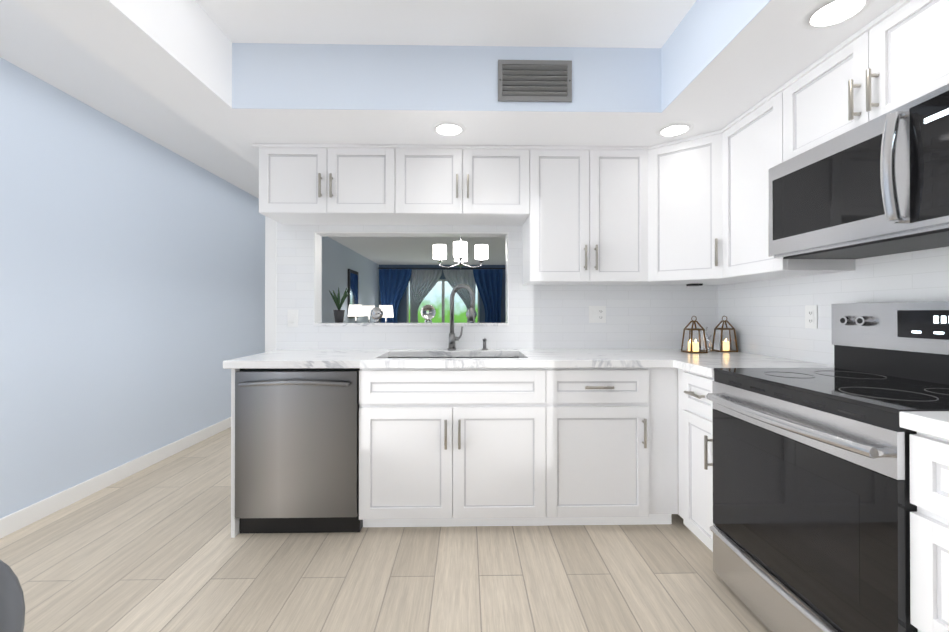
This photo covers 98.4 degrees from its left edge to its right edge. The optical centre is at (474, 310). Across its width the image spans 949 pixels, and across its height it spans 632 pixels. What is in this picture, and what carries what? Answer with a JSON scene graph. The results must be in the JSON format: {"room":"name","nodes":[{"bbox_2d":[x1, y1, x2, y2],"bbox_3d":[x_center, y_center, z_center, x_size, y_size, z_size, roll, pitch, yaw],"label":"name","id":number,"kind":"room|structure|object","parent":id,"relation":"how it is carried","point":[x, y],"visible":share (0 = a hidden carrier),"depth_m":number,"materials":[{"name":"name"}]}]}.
{"room":"kitchen","nodes":[
{"label":"kitchen","id":0,"kind":"room"},
{"bbox_2d":[0,57,378,517],"bbox_3d":[-2.538,-0.120,3.722,0.120,2.600,15.000,0,0,-1],"label":"wall","id":1,"kind":"structure","parent":0,"point":[132,290],"depth_m":2.75,"materials":[{"name":"blue paint"}]},
{"bbox_2d":[0,417,230,538],"bbox_3d":[-2.471,1.130,3.717,0.014,0.100,15.000,0,0,-1],"label":"baseboard","id":2,"kind":"structure","parent":1,"relation":"attached to","point":[23,517],"depth_m":2.64,"materials":[{"name":"white wood"}]},
{"bbox_2d":[348,269,357,317],"bbox_3d":[-2.554,-0.346,8.624,0.035,1.000,0.700,0,0,-1],"label":"mirror","id":3,"kind":"object","parent":1,"relation":"attached to","point":[353,287],"visible":0.71,"depth_m":8.50,"materials":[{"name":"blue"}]},
{"bbox_2d":[0,427,770,631],"bbox_3d":[0.351,1.205,3.771,6.060,0.050,15.400,0,0,-1],"label":"floor","id":4,"kind":"structure","parent":0,"point":[156,547],"depth_m":1.82,"materials":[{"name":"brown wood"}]},
{"bbox_2d":[0,560,24,631],"bbox_3d":[-0.687,0.699,0.178,0.460,0.928,0.510,0,0,9],"label":"chair","id":5,"kind":"object","parent":4,"relation":"on","point":[12,610],"visible":1,"depth_m":0.38,"materials":[{"name":"grey"}]},
{"bbox_2d":[235,368,362,532],"bbox_3d":[-0.925,0.738,2.388,0.631,0.871,0.661,0,0,-1],"label":"dishwasher","id":6,"kind":"object","parent":4,"relation":"on","point":[296,450],"visible":0.85,"depth_m":2.11,"materials":[{"name":"silver metal"}]},
{"bbox_2d":[359,368,562,526],"bbox_3d":[-0.090,0.736,2.449,1.037,0.874,0.628,0,0,-1],"label":"base cabinet","id":7,"kind":"object","parent":4,"relation":"on","point":[443,447],"depth_m":2.14,"materials":[{"name":"white wood"}]},
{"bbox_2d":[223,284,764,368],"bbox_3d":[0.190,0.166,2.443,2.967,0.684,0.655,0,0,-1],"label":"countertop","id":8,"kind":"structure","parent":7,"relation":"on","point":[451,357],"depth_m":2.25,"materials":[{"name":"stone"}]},
{"bbox_2d":[388,357,519,357],"bbox_3d":[-0.128,0.404,2.426,0.840,0.209,0.410,0,0,-1],"label":"sink","id":9,"kind":"object","parent":8,"relation":"in","point":[388,357],"depth_m":2.63,"materials":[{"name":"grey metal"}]},
{"bbox_2d":[447,284,474,350],"bbox_3d":[-0.087,0.043,2.650,0.180,0.434,0.146,0,0,-1],"label":"faucet","id":10,"kind":"object","parent":8,"relation":"on","point":[451,345],"depth_m":2.67,"materials":[{"name":"silver metal"}]},
{"bbox_2d":[482,338,487,349],"bbox_3d":[0.067,0.218,2.680,0.040,0.083,0.072,0,0,-1],"label":"soap dispenser","id":11,"kind":"object","parent":8,"relation":"on","point":[484,340],"depth_m":2.69,"materials":[{"name":"silver metal"}]},
{"bbox_2d":[681,316,707,352],"bbox_3d":[1.360,0.145,2.536,0.108,0.226,0.109,0,0,-4],"label":"lantern","id":12,"kind":"object","parent":8,"relation":"on","point":[693,340],"visible":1,"depth_m":2.50,"materials":[{"name":"brown metal"}]},
{"bbox_2d":[705,327,711,351],"bbox_3d":[1.474,0.180,2.598,0.062,0.156,0.060,0,0,-1],"label":"figurine","id":13,"kind":"object","parent":8,"relation":"on","point":[709,343],"visible":0.52,"depth_m":2.59,"materials":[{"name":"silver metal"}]},
{"bbox_2d":[712,316,737,351],"bbox_3d":[1.589,0.145,2.600,0.108,0.226,0.109,0,0,2],"label":"lantern","id":14,"kind":"object","parent":8,"relation":"on","point":[724,339],"visible":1,"depth_m":2.56,"materials":[{"name":"brown metal"}]},
{"bbox_2d":[559,368,654,524],"bbox_3d":[0.612,0.736,2.463,0.606,0.874,0.628,0,0,-1],"label":"base cabinet","id":15,"kind":"object","parent":4,"relation":"on","point":[607,415],"depth_m":2.16,"materials":[{"name":"white wood"}]},
{"bbox_2d":[678,369,713,551],"bbox_3d":[1.375,0.734,1.993,0.617,0.874,0.376,0,0,-1],"label":"base cabinet","id":16,"kind":"object","parent":4,"relation":"on","point":[695,411],"depth_m":1.98,"materials":[{"name":"white wood"}]},
{"bbox_2d":[671,356,833,377],"bbox_3d":[1.361,0.276,1.962,0.645,0.040,0.308,0,0,-1],"label":"countertop","id":17,"kind":"structure","parent":16,"relation":"on","point":[702,365],"depth_m":2.02,"materials":[{"name":"stone"}]},
{"bbox_2d":[706,301,948,631],"bbox_3d":[1.335,0.568,1.416,0.705,1.200,0.771,0,0,-1],"label":"range","id":18,"kind":"object","parent":4,"relation":"on","point":[813,507],"visible":1,"depth_m":1.35,"materials":[{"name":"black glass"}]},
{"bbox_2d":[909,432,948,631],"bbox_3d":[1.398,0.728,0.800,0.617,0.874,0.453,0,0,-1],"label":"base cabinet","id":19,"kind":"object","parent":4,"relation":"on","point":[929,536],"depth_m":0.98,"materials":[{"name":"white wood"}]},
{"bbox_2d":[899,411,948,439],"bbox_3d":[1.386,0.270,0.792,0.642,0.040,0.473,0,0,-1],"label":"countertop","id":20,"kind":"structure","parent":19,"relation":"on","point":[934,423],"depth_m":0.97,"materials":[{"name":"stone"}]},
{"bbox_3d":[-2.354,0.814,8.622,0.400,0.780,1.400,0,0,-1],"label":"console table","id":21,"kind":"object","parent":4,"relation":"on","visible":0},
{"bbox_2d":[348,305,363,322],"bbox_3d":[-2.343,0.151,8.075,0.306,0.540,0.306,0,0,-1],"label":"table lamp","id":22,"kind":"object","parent":21,"relation":"on","point":[355,311],"visible":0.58,"depth_m":7.96,"materials":[{"name":"white fabric"}]},
{"bbox_2d":[363,306,374,322],"bbox_3d":[-2.364,0.157,9.175,0.306,0.540,0.306,0,0,-1],"label":"table lamp","id":23,"kind":"object","parent":21,"relation":"on","point":[367,310],"visible":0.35,"depth_m":9.05,"materials":[{"name":"white fabric"}]},
{"bbox_3d":[-2.270,0.898,10.473,0.560,0.630,0.560,0,0,-1],"label":"side table","id":24,"kind":"object","parent":4,"relation":"on","visible":0},
{"bbox_2d":[379,305,393,322],"bbox_3d":[-2.270,0.223,10.477,0.408,0.720,0.408,0,0,-1],"label":"table lamp","id":25,"kind":"object","parent":24,"relation":"on","point":[387,310],"visible":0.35,"depth_m":10.32,"materials":[{"name":"white fabric"}]},
{"bbox_2d":[379,265,505,322],"bbox_3d":[0.264,-0.082,11.338,5.780,2.600,0.120,0,0,-1],"label":"wall","id":26,"kind":"structure","parent":0,"point":[402,313],"depth_m":11.26,"materials":[{"name":"blue"}]},
{"bbox_2d":[378,268,504,268],"bbox_3d":[-0.882,-1.143,11.153,3.440,0.027,0.212,0,0,-1],"label":"curtain rod","id":27,"kind":"object","parent":26,"relation":"attached to","point":[441,268],"visible":1,"depth_m":11.05,"materials":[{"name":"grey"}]},
{"bbox_2d":[379,269,411,322],"bbox_3d":[-2.121,0.041,10.973,0.883,2.311,0.104,0,0,-1],"label":"curtain","id":28,"kind":"object","parent":27,"relation":"hanging from","point":[393,284],"visible":0.5,"depth_m":10.97,"materials":[{"name":"blue fabric"}]},
{"bbox_2d":[410,270,441,322],"bbox_3d":[-1.318,0.042,11.108,0.893,2.312,0.064,0,0,-1],"label":"sheer curtain","id":29,"kind":"object","parent":27,"relation":"hanging from","point":[423,283],"visible":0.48,"depth_m":11.11,"materials":[{"name":"white fabric"}]},
{"bbox_2d":[443,270,475,322],"bbox_3d":[-0.409,0.042,11.126,0.893,2.312,0.064,0,0,-1],"label":"sheer curtain","id":30,"kind":"object","parent":27,"relation":"hanging from","point":[454,278],"visible":0.46,"depth_m":11.13,"materials":[{"name":"white fabric"}]},
{"bbox_2d":[473,269,502,322],"bbox_3d":[0.359,0.041,11.021,0.804,2.311,0.104,0,0,-1],"label":"curtain","id":31,"kind":"object","parent":27,"relation":"hanging from","point":[488,282],"visible":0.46,"depth_m":11.02,"materials":[{"name":"blue fabric"}]},
{"bbox_2d":[407,279,478,322],"bbox_3d":[-0.866,0.177,11.309,2.000,2.080,0.050,0,0,-1],"label":"door frame","id":32,"kind":"structure","parent":26,"relation":"attached to","point":[443,300],"depth_m":11.29,"materials":[{"name":"white"}]},
{"bbox_2d":[0,0,900,264],"bbox_3d":[0.351,-1.200,3.783,5.660,0.440,15.000,0,0,-1],"label":"ceiling","id":33,"kind":"structure","parent":0,"point":[218,88],"depth_m":2.00,"materials":[{"name":"white paint"}]},
{"bbox_2d":[431,120,465,135],"bbox_3d":[-0.139,-0.982,2.217,0.190,0.008,0.190,0,0,-1],"label":"recessed light","id":34,"kind":"object","parent":33,"relation":"in","point":[448,128],"visible":1,"depth_m":2.21,"materials":[{"name":"white plastic"}]},
{"bbox_2d":[433,237,487,268],"bbox_3d":[-0.153,-0.882,4.522,0.610,0.825,0.550,0,0,-1],"label":"chandelier","id":35,"kind":"object","parent":33,"relation":"hanging from","point":[459,252],"visible":0.88,"depth_m":4.45,"materials":[{"name":"silver metal"}]},
{"bbox_2d":[498,60,571,101],"bbox_3d":[0.298,-1.134,2.020,0.365,0.200,0.021,0,0,-1],"label":"ceiling vent","id":36,"kind":"object","parent":33,"relation":"in","point":[534,80],"visible":1,"depth_m":2.02,"materials":[{"name":"gray metal"}]},
{"bbox_2d":[655,121,693,136],"bbox_3d":[1.087,-0.982,2.226,0.190,0.008,0.190,0,0,-1],"label":"recessed light","id":37,"kind":"object","parent":33,"relation":"in","point":[674,129],"visible":1,"depth_m":2.21,"materials":[{"name":"white plastic"}]},
{"bbox_2d":[800,0,874,29],"bbox_3d":[1.194,-0.986,1.348,0.190,0.008,0.190,0,0,-1],"label":"recessed light","id":38,"kind":"object","parent":33,"relation":"in","point":[823,14],"visible":1,"depth_m":1.35,"materials":[{"name":"white plastic"}]},
{"bbox_2d":[276,222,717,349],"bbox_3d":[0.134,-0.125,2.834,3.070,2.600,0.120,0,0,-1],"label":"wall","id":39,"kind":"structure","parent":0,"point":[637,316],"depth_m":2.78,"materials":[{"name":"tile"}]},
{"bbox_2d":[287,310,297,326],"bbox_3d":[-1.217,0.050,2.740,0.070,0.115,0.009,0,0,-1],"label":"electrical outlet","id":40,"kind":"object","parent":39,"relation":"attached to","point":[292,318],"visible":1,"depth_m":2.74,"materials":[{"name":"white plastic"}]},
{"bbox_2d":[256,144,351,224],"bbox_3d":[-1.053,-0.781,2.590,0.459,0.405,0.323,0,0,-1],"label":"upper cabinet","id":41,"kind":"object","parent":39,"relation":"attached to","point":[299,184],"depth_m":2.44,"materials":[{"name":"white wood"}]},
{"bbox_2d":[340,144,411,224],"bbox_3d":[-0.679,-0.781,2.598,0.516,0.405,0.323,0,0,-1],"label":"upper cabinet","id":42,"kind":"object","parent":39,"relation":"attached to","point":[373,178],"depth_m":2.44,"materials":[{"name":"white wood"}]},
{"bbox_2d":[265,216,508,352],"bbox_3d":[-0.588,0.096,2.828,1.634,2.158,0.162,0,0,-1],"label":"trim","id":43,"kind":"structure","parent":39,"relation":"attached to","point":[270,284],"depth_m":2.75,"materials":[{"name":"white"}]},
{"bbox_2d":[329,287,348,322],"bbox_3d":[-0.973,-0.040,2.942,0.142,0.251,0.080,0,0,-1],"label":"potted plant","id":44,"kind":"object","parent":43,"relation":"on","point":[338,315],"visible":1,"depth_m":2.93,"materials":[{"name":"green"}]},
{"bbox_2d":[370,307,382,322],"bbox_3d":[-0.703,0.031,2.942,0.090,0.109,0.090,0,0,-1],"label":"orb","id":45,"kind":"object","parent":43,"relation":"on","point":[376,313],"visible":1,"depth_m":2.91,"materials":[{"name":"silver metal"}]},
{"bbox_2d":[421,305,435,322],"bbox_3d":[-0.333,0.021,2.949,0.110,0.129,0.110,0,0,-1],"label":"orb","id":46,"kind":"object","parent":43,"relation":"on","point":[428,313],"visible":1,"depth_m":2.91,"materials":[{"name":"silver glass"}]},
{"bbox_2d":[466,310,476,322],"bbox_3d":[-0.023,0.036,2.955,0.080,0.099,0.080,0,0,-1],"label":"orb","id":47,"kind":"object","parent":43,"relation":"on","point":[475,313],"visible":0.4,"depth_m":2.94,"materials":[{"name":"silver metal"}]},
{"bbox_2d":[408,145,475,224],"bbox_3d":[-0.276,-0.781,2.605,0.516,0.405,0.323,0,0,-1],"label":"upper cabinet","id":48,"kind":"object","parent":39,"relation":"attached to","point":[441,178],"depth_m":2.45,"materials":[{"name":"white wood"}]},
{"bbox_2d":[472,145,527,224],"bbox_3d":[0.099,-0.781,2.613,0.460,0.405,0.323,0,0,-1],"label":"upper cabinet","id":49,"kind":"object","parent":39,"relation":"attached to","point":[501,171],"depth_m":2.46,"materials":[{"name":"white wood"}]},
{"bbox_2d":[520,146,647,284],"bbox_3d":[0.714,-0.579,2.607,0.770,0.809,0.356,0,0,-1],"label":"upper cabinet","id":50,"kind":"object","parent":39,"relation":"attached to","point":[582,226],"depth_m":2.47,"materials":[{"name":"white wood"}]},
{"bbox_2d":[589,306,605,322],"bbox_3d":[0.836,0.025,2.780,0.116,0.115,0.009,0,0,-1],"label":"electrical outlet","id":51,"kind":"object","parent":39,"relation":"attached to","point":[597,314],"visible":1,"depth_m":2.78,"materials":[{"name":"white plastic"}]},
{"bbox_2d":[640,130,761,285],"bbox_3d":[1.336,-0.580,2.492,0.676,0.809,0.610,0,0,-1],"label":"upper cabinet","id":52,"kind":"object","parent":39,"relation":"attached to","point":[692,211],"depth_m":2.37,"materials":[{"name":"white wood"}]},
{"bbox_2d":[718,246,948,364],"bbox_3d":[1.792,-0.141,-0.385,0.120,2.600,6.620,0,0,-1],"label":"wall","id":53,"kind":"structure","parent":0,"point":[766,317],"depth_m":2.02,"materials":[{"name":"tile"}]},
{"bbox_2d":[720,88,854,279],"bbox_3d":[1.500,-0.582,2.048,0.364,0.809,0.472,0,0,-1],"label":"upper cabinet","id":54,"kind":"object","parent":53,"relation":"attached to","point":[750,144],"depth_m":2.02,"materials":[{"name":"white wood"}]},
{"bbox_2d":[805,305,817,328],"bbox_3d":[1.680,0.031,2.043,0.006,0.115,0.070,0,0,-1],"label":"electrical outlet","id":55,"kind":"object","parent":53,"relation":"attached to","point":[811,316],"visible":1,"depth_m":2.04,"materials":[{"name":"white plastic"}]},
{"bbox_2d":[780,42,843,162],"bbox_3d":[1.529,-0.808,1.592,0.324,0.361,0.444,0,0,-1],"label":"upper cabinet","id":56,"kind":"object","parent":53,"relation":"attached to","point":[811,102],"depth_m":1.66,"materials":[{"name":"white wood"}]},
{"bbox_2d":[844,0,948,132],"bbox_3d":[1.536,-0.810,1.261,0.324,0.361,0.444,0,0,-1],"label":"upper cabinet","id":57,"kind":"object","parent":53,"relation":"attached to","point":[900,57],"depth_m":1.34,"materials":[{"name":"white wood"}]},
{"bbox_2d":[768,83,948,258],"bbox_3d":[1.468,-0.426,1.423,0.453,0.401,0.771,0,0,-1],"label":"microwave","id":58,"kind":"object","parent":57,"relation":"attached to","point":[878,186],"visible":1,"depth_m":1.37,"materials":[{"name":"silver metal"}]},
{"label":"outside","id":59,"kind":"structure","parent":0,"visible":0},
{"bbox_2d":[409,281,477,322],"bbox_3d":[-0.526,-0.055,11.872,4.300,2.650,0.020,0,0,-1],"label":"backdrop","id":60,"kind":"structure","parent":59,"point":[433,297],"depth_m":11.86,"materials":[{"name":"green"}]}
]}

